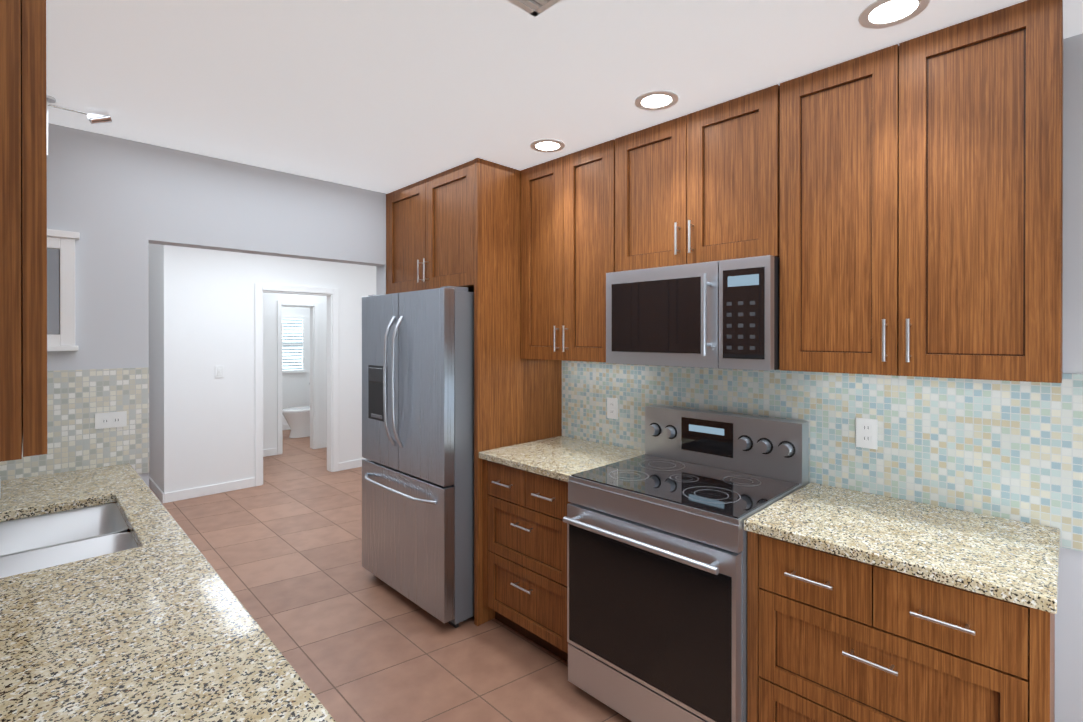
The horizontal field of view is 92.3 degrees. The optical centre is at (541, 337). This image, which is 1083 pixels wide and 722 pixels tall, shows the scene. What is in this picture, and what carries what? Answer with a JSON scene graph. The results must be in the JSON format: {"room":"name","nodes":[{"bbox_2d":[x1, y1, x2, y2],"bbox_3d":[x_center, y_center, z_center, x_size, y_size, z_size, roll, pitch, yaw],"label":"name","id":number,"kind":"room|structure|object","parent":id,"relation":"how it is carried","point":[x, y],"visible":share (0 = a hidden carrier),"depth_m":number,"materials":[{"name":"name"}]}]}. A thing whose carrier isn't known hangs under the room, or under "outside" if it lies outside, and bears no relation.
{"room":"kitchen","nodes":[
{"label":"kitchen","id":0,"kind":"room"},
{"bbox_2d":[47,123,385,486],"bbox_3d":[-1.544,0.286,3.013,2.640,2.470,0.120,0,0,-45],"label":"wall","id":1,"kind":"structure","parent":0,"point":[97,191],"depth_m":2.55,"materials":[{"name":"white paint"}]},
{"bbox_2d":[47,229,79,350],"bbox_3d":[-2.248,-0.206,2.198,0.445,0.532,0.045,0,0,-45],"label":"window frame","id":2,"kind":"structure","parent":1,"relation":"attached to","point":[60,290],"depth_m":2.31,"materials":[{"name":"white paint"}]},
{"bbox_2d":[0,367,148,480],"bbox_3d":[-2.179,0.405,2.294,0.724,0.515,0.010,0,0,-45],"label":"tile backsplash","id":3,"kind":"structure","parent":1,"relation":"attached to","point":[77,400],"depth_m":2.39,"materials":[{"name":"tile"}]},
{"bbox_2d":[95,411,126,428],"bbox_3d":[-2.018,0.387,2.440,0.115,0.072,0.009,0,0,-45],"label":"outlet","id":4,"kind":"object","parent":3,"relation":"attached to","point":[110,420],"visible":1,"depth_m":2.44,"materials":[{"name":"white plastic"}]},
{"bbox_2d":[263,293,326,449],"bbox_3d":[-3.425,0.276,6.776,2.630,2.470,0.120,0,0,-45],"label":"wall","id":5,"kind":"structure","parent":0,"point":[270,300],"depth_m":6.69,"materials":[{"name":"white paint"}]},
{"bbox_2d":[263,441,326,456],"bbox_3d":[-3.377,1.466,6.731,2.630,0.090,0.013,0,0,-45],"label":"baseboard","id":6,"kind":"structure","parent":5,"relation":"attached to","point":[273,451],"depth_m":6.67,"materials":[{"name":"white paint"}]},
{"bbox_2d":[277,301,318,454],"bbox_3d":[-3.258,0.520,6.928,0.520,1.980,0.138,0,0,-45],"label":"door frame","id":7,"kind":"structure","parent":5,"relation":"attached to","point":[314,418],"depth_m":7.03,"materials":[{"name":"white paint"}]},
{"bbox_2d":[282,307,309,424],"bbox_3d":[-4.689,0.272,8.057,2.630,2.470,0.120,0,0,-45],"label":"wall","id":8,"kind":"structure","parent":0,"point":[295,389],"depth_m":8.62,"materials":[{"name":"white paint"}]},
{"bbox_2d":[282,424,289,429],"bbox_3d":[-4.642,1.462,8.012,2.630,0.090,0.013,0,0,-45],"label":"baseboard","id":9,"kind":"structure","parent":8,"relation":"attached to","point":[285,427],"depth_m":8.47,"materials":[{"name":"white paint"}]},
{"bbox_2d":[282,316,306,372],"bbox_3d":[-4.080,0.116,8.544,0.430,0.930,0.040,0,0,-45],"label":"bathroom window","id":10,"kind":"structure","parent":8,"relation":"in","point":[293,344],"depth_m":8.56,"materials":[{"name":"white paint"}]},
{"bbox_2d":[261,255,331,293],"bbox_3d":[-2.654,-0.721,5.637,0.730,0.470,0.120,0,0,-45],"label":"wall block","id":11,"kind":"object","parent":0,"point":[276,270],"visible":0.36,"depth_m":5.57,"materials":[{"name":"white paint"}]},
{"bbox_2d":[255,283,338,485],"bbox_3d":[-2.648,0.481,5.634,0.860,2.065,0.138,0,0,-45],"label":"door frame","id":12,"kind":"structure","parent":11,"relation":"attached to","point":[332,294],"depth_m":5.79,"materials":[{"name":"white paint"}]},
{"bbox_2d":[149,429,631,721],"bbox_3d":[-1.917,1.567,4.319,4.180,0.100,11.740,0,0,-45],"label":"floor","id":13,"kind":"structure","parent":0,"point":[352,639],"depth_m":2.77,"materials":[{"name":"tile"}]},
{"bbox_2d":[149,244,161,489],"bbox_3d":[-4.983,0.277,6.397,0.120,2.470,4.230,0,0,-45],"label":"wall block","id":14,"kind":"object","parent":13,"relation":"on","point":[155,396],"depth_m":5.08,"materials":[{"name":"white paint"}]},
{"bbox_2d":[149,477,165,502],"bbox_3d":[-4.983,1.467,6.307,0.017,0.090,4.364,0,0,-45],"label":"baseboard","id":15,"kind":"structure","parent":14,"relation":"attached to","point":[162,496],"depth_m":4.94,"materials":[{"name":"white paint"}]},
{"bbox_2d":[161,245,260,492],"bbox_3d":[-3.206,0.280,5.095,0.820,2.470,0.120,0,0,-45],"label":"wall block","id":16,"kind":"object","parent":13,"relation":"on","point":[208,326],"visible":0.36,"depth_m":5.00,"materials":[{"name":"white paint"}]},
{"bbox_2d":[166,478,254,502],"bbox_3d":[-3.176,1.470,5.033,0.738,0.090,0.013,0,0,-45],"label":"baseboard","id":17,"kind":"structure","parent":16,"relation":"attached to","point":[197,491],"depth_m":5.01,"materials":[{"name":"white paint"}]},
{"bbox_2d":[215,366,222,377],"bbox_3d":[-3.136,0.335,5.068,0.072,0.115,0.016,0,0,-45],"label":"hall light switch","id":18,"kind":"object","parent":16,"relation":"attached to","point":[218,371],"visible":1,"depth_m":5.06,"materials":[{"name":"white plastic"}]},
{"bbox_2d":[282,383,309,437],"bbox_3d":[-3.618,1.112,7.978,0.680,0.790,0.420,0,0,-45],"label":"toilet","id":19,"kind":"object","parent":13,"relation":"on","point":[297,419],"visible":0.4,"depth_m":7.81,"materials":[{"name":"white ceramic"}]},
{"bbox_2d":[332,262,375,471],"bbox_3d":[-1.967,0.277,6.318,1.200,2.470,0.120,0,0,-45],"label":"wall block","id":20,"kind":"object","parent":13,"relation":"on","point":[354,284],"visible":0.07,"depth_m":6.00,"materials":[{"name":"white paint"}]},
{"bbox_2d":[339,458,365,470],"bbox_3d":[-1.896,1.467,6.296,1.134,0.090,0.013,0,0,-45],"label":"baseboard","id":21,"kind":"structure","parent":20,"relation":"attached to","point":[355,463],"depth_m":5.99,"materials":[{"name":"white paint"}]},
{"bbox_2d":[362,286,473,627],"bbox_3d":[-0.556,0.626,3.229,0.872,1.787,0.916,0,0,-45],"label":"refrigerator","id":22,"kind":"object","parent":13,"relation":"on","point":[418,447],"visible":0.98,"depth_m":2.80,"materials":[{"name":"grey metal"}]},
{"bbox_2d":[386,158,561,625],"bbox_3d":[-0.461,0.287,3.302,0.686,2.466,0.982,0,0,-45],"label":"tall cabinet","id":23,"kind":"object","parent":13,"relation":"on","point":[458,226],"visible":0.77,"depth_m":2.89,"materials":[{"name":"brown wood"}]},
{"bbox_2d":[483,459,570,661],"bbox_3d":[0.125,1.079,2.726,0.646,0.884,0.660,0,0,-45],"label":"base cabinet","id":24,"kind":"object","parent":13,"relation":"on","point":[524,558],"visible":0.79,"depth_m":2.53,"materials":[{"name":"brown wood"}]},
{"bbox_2d":[479,436,644,481],"bbox_3d":[0.128,0.618,2.727,0.640,0.034,0.660,0,0,-45],"label":"countertop","id":25,"kind":"structure","parent":24,"relation":"on","point":[563,458],"depth_m":2.65,"materials":[{"name":"stone"}]},
{"bbox_2d":[563,405,808,721],"bbox_3d":[0.586,0.937,2.179,0.732,1.172,0.756,0,0,-45],"label":"range oven","id":26,"kind":"object","parent":13,"relation":"on","point":[656,582],"visible":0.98,"depth_m":2.00,"materials":[{"name":"grey metal"}]},
{"bbox_2d":[747,531,1054,721],"bbox_3d":[1.149,1.082,1.689,0.646,0.884,0.726,0,0,-45],"label":"base cabinet","id":27,"kind":"object","parent":13,"relation":"on","point":[833,638],"visible":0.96,"depth_m":1.48,"materials":[{"name":"brown wood"}]},
{"bbox_2d":[744,482,1059,613],"bbox_3d":[1.155,0.621,1.685,0.640,0.034,0.738,0,0,-45],"label":"countertop","id":28,"kind":"structure","parent":27,"relation":"on","point":[1013,561],"depth_m":1.56,"materials":[{"name":"stone"}]},
{"bbox_3d":[-1.402,1.195,1.457,0.647,0.660,1.296,0,0,-45],"label":"base cabinet","id":29,"kind":"object","parent":13,"relation":"on","visible":0},
{"bbox_2d":[0,463,335,721],"bbox_3d":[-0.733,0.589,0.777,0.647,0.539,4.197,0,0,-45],"label":"countertop","id":30,"kind":"structure","parent":29,"relation":"on","point":[105,616],"depth_m":1.11,"materials":[{"name":"stone"}]},
{"bbox_2d":[46,0,1082,243],"bbox_3d":[-1.917,-1.003,4.313,4.180,0.100,11.740,0,0,-45],"label":"ceiling","id":31,"kind":"structure","parent":0,"point":[386,96],"depth_m":1.83,"materials":[{"name":"white paint"}]},
{"bbox_2d":[46,95,111,155],"bbox_3d":[-1.888,-0.834,2.108,0.231,0.233,0.060,0,0,-45],"label":"spotlight fixture","id":32,"kind":"object","parent":31,"relation":"attached to","point":[101,116],"visible":0.6,"depth_m":2.13,"materials":[{"name":"silver metal"}]},
{"bbox_2d":[507,0,560,16],"bbox_3d":[-0.006,-0.938,1.341,0.225,0.012,0.265,0,0,-45],"label":"ceiling vent","id":33,"kind":"object","parent":31,"relation":"in","point":[534,8],"visible":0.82,"depth_m":1.46,"materials":[{"name":"white metal"}]},
{"bbox_2d":[530,139,564,151],"bbox_3d":[0.030,-0.945,2.568,0.170,0.006,0.170,0,0,-45],"label":"recessed light","id":34,"kind":"object","parent":31,"relation":"in","point":[547,145],"visible":1,"depth_m":2.57,"materials":[{"name":"white paint"}]},
{"bbox_2d":[635,90,677,110],"bbox_3d":[0.458,-0.944,2.077,0.170,0.006,0.170,0,0,-45],"label":"recessed light","id":35,"kind":"object","parent":31,"relation":"in","point":[656,100],"visible":1,"depth_m":2.08,"materials":[{"name":"white paint"}]},
{"bbox_2d":[858,0,929,28],"bbox_3d":[1.013,-0.942,1.500,0.170,0.006,0.170,0,0,-45],"label":"recessed light","id":36,"kind":"object","parent":31,"relation":"in","point":[877,14],"visible":1,"depth_m":1.51,"materials":[{"name":"white paint"}]},
{"bbox_2d":[1054,33,1082,721],"bbox_3d":[1.019,0.287,2.381,0.120,2.470,4.620,0,0,-45],"label":"wall","id":37,"kind":"structure","parent":0,"point":[1069,661],"depth_m":1.64,"materials":[{"name":"white paint"}]},
{"bbox_2d":[521,139,614,361],"bbox_3d":[0.221,-0.412,2.816,0.378,1.066,0.660,0,0,-45],"label":"upper cabinet","id":38,"kind":"object","parent":37,"relation":"attached to","point":[567,232],"visible":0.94,"depth_m":2.68,"materials":[{"name":"brown wood"}]},
{"bbox_2d":[615,84,779,271],"bbox_3d":[0.721,-0.624,2.308,0.378,0.640,0.756,0,0,-45],"label":"upper cabinet","id":39,"kind":"object","parent":37,"relation":"attached to","point":[701,186],"visible":0.9,"depth_m":2.15,"materials":[{"name":"brown wood"}]},
{"bbox_2d":[606,255,779,370],"bbox_3d":[0.688,-0.089,2.278,0.468,0.420,0.754,0,0,-45],"label":"microwave","id":40,"kind":"object","parent":39,"relation":"attached to","point":[723,314],"visible":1,"depth_m":2.09,"materials":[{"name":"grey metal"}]},
{"bbox_2d":[562,360,1082,551],"bbox_3d":[1.157,0.388,2.148,0.010,0.550,2.934,0,0,-45],"label":"tile backsplash","id":41,"kind":"structure","parent":37,"relation":"attached to","point":[1012,450],"depth_m":1.94,"materials":[{"name":"tile"}]},
{"bbox_2d":[607,397,617,418],"bbox_3d":[0.395,0.396,2.906,0.009,0.115,0.072,0,0,-45],"label":"electrical outlet","id":42,"kind":"object","parent":41,"relation":"attached to","point":[612,408],"visible":1,"depth_m":2.90,"materials":[{"name":"white plastic"}]},
{"bbox_2d":[856,417,877,449],"bbox_3d":[1.265,0.373,2.025,0.009,0.115,0.072,0,0,-45],"label":"electrical outlet","id":43,"kind":"object","parent":41,"relation":"attached to","point":[866,433],"visible":1,"depth_m":2.02,"materials":[{"name":"white plastic"}]},
{"bbox_2d":[779,0,1062,382],"bbox_3d":[1.250,-0.409,1.773,0.378,1.066,0.742,0,0,-45],"label":"upper cabinet","id":44,"kind":"object","parent":37,"relation":"attached to","point":[921,206],"visible":1,"depth_m":1.61,"materials":[{"name":"brown wood"}]},
{"bbox_3d":[-3.320,0.286,2.847,0.120,2.470,11.620,0,0,-45],"label":"wall","id":45,"kind":"structure","parent":0,"visible":0},
{"bbox_2d":[0,0,46,461],"bbox_3d":[-0.950,-0.402,0.759,0.316,1.076,0.760,0,0,-45],"label":"upper cabinet","id":46,"kind":"object","parent":45,"relation":"attached to","point":[23,264],"visible":1,"depth_m":0.59,"materials":[{"name":"brown wood"}]}
]}

